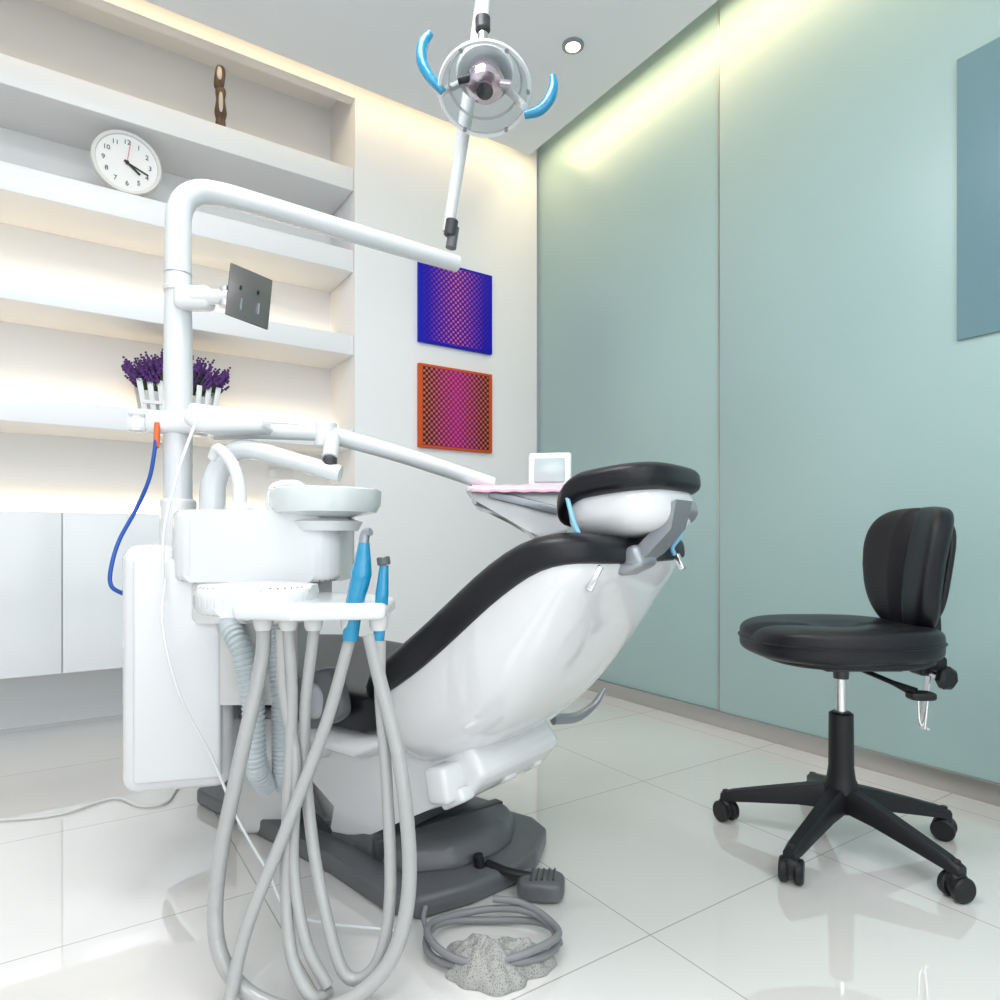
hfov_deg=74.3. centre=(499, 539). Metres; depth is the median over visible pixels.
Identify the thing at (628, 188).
wall panel
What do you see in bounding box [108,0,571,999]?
unit
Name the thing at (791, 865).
hood
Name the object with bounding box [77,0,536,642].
wall
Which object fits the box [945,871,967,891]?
hood
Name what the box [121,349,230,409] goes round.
potted plant
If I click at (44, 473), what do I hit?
wall
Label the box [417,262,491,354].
picture
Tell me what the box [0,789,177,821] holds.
cable
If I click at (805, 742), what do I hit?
baseboard
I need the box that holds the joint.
[718,0,719,710]
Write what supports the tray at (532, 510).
on the unit
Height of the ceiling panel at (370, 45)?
0.100 m
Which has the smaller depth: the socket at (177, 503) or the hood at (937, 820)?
the socket at (177, 503)
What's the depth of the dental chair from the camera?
1.35 m
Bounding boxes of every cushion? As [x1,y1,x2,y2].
[265,634,402,733]
[366,532,684,699]
[739,614,945,666]
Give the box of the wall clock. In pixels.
[90,130,161,196]
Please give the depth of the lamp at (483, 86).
1.86 m
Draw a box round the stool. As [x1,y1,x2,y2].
[713,506,975,903]
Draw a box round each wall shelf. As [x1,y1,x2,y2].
[0,53,352,214]
[0,161,352,292]
[0,272,352,368]
[0,395,352,454]
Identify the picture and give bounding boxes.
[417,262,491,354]
[417,363,491,452]
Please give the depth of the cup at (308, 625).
1.17 m
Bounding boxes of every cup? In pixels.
[253,620,272,630]
[279,621,297,630]
[304,621,322,630]
[340,620,347,630]
[369,612,388,630]
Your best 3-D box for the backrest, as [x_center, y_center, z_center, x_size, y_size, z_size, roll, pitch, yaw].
[1.065,0.076,1.705,0.116,0.320,0.292,0,0,0]
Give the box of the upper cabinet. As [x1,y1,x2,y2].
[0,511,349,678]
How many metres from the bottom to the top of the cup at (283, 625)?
0.034 m
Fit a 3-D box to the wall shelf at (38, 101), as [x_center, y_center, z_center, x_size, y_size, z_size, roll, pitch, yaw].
[-2.131,-1.755,2.467,3.186,0.110,0.330,0,0,-34]
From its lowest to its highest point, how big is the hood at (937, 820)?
0.052 m
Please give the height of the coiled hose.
0.063 m
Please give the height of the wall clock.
0.258 m
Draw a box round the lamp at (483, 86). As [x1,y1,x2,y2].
[416,0,557,250]
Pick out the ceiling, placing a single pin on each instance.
(76, 8)
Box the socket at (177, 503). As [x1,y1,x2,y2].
[159,498,196,543]
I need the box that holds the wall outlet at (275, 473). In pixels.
[269,468,292,478]
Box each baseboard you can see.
[588,679,827,757]
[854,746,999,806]
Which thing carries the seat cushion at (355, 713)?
on the dental chair
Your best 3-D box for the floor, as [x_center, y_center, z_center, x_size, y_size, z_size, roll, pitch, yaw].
[-0.212,0.830,0.580,4.690,0.100,6.000,0,0,-34]
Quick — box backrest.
[862,506,953,627]
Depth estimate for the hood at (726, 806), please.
1.82 m
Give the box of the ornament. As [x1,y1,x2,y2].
[214,65,226,126]
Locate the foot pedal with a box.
[517,868,564,903]
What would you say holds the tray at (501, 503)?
on the unit
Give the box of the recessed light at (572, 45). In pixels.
[562,37,583,53]
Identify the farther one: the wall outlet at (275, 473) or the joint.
the wall outlet at (275, 473)
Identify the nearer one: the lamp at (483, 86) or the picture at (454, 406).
the lamp at (483, 86)
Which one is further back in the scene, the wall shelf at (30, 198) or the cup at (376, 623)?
the wall shelf at (30, 198)
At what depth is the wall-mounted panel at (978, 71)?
1.97 m
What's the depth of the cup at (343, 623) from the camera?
1.17 m
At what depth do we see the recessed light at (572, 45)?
2.75 m
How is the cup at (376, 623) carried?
on the unit
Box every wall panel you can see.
[539,1,717,709]
[720,0,999,783]
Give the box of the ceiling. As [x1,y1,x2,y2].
[33,0,538,177]
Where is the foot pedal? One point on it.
(538, 885)
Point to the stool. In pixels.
(909, 553)
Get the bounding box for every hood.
[719,799,733,816]
[783,857,799,879]
[934,817,953,824]
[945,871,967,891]
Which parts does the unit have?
clamp knob, cabinet door, bracket arm, cup filler spout, assistant arm, display mount plate, instrument arm, support arm, linking arm, assistant holder plate, instrument arm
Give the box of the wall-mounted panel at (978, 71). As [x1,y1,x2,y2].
[957,37,999,340]
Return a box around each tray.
[466,486,568,538]
[488,492,556,514]
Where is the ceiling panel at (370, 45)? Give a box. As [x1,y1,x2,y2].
[144,0,717,154]
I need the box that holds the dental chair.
[197,461,700,918]
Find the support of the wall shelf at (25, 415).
attached to the wall at (44, 473)
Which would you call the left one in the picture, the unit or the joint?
the unit
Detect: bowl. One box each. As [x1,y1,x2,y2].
[268,485,381,517]
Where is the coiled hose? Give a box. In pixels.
[421,895,562,995]
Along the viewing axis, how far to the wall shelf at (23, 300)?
2.81 m
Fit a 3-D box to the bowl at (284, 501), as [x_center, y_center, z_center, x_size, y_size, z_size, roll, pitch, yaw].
[-0.385,-0.076,1.460,0.244,0.069,0.244,0,0,-34]
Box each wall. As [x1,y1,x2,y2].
[0,0,330,729]
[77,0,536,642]
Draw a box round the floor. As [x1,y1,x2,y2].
[0,690,999,999]
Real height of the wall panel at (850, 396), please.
2.985 m

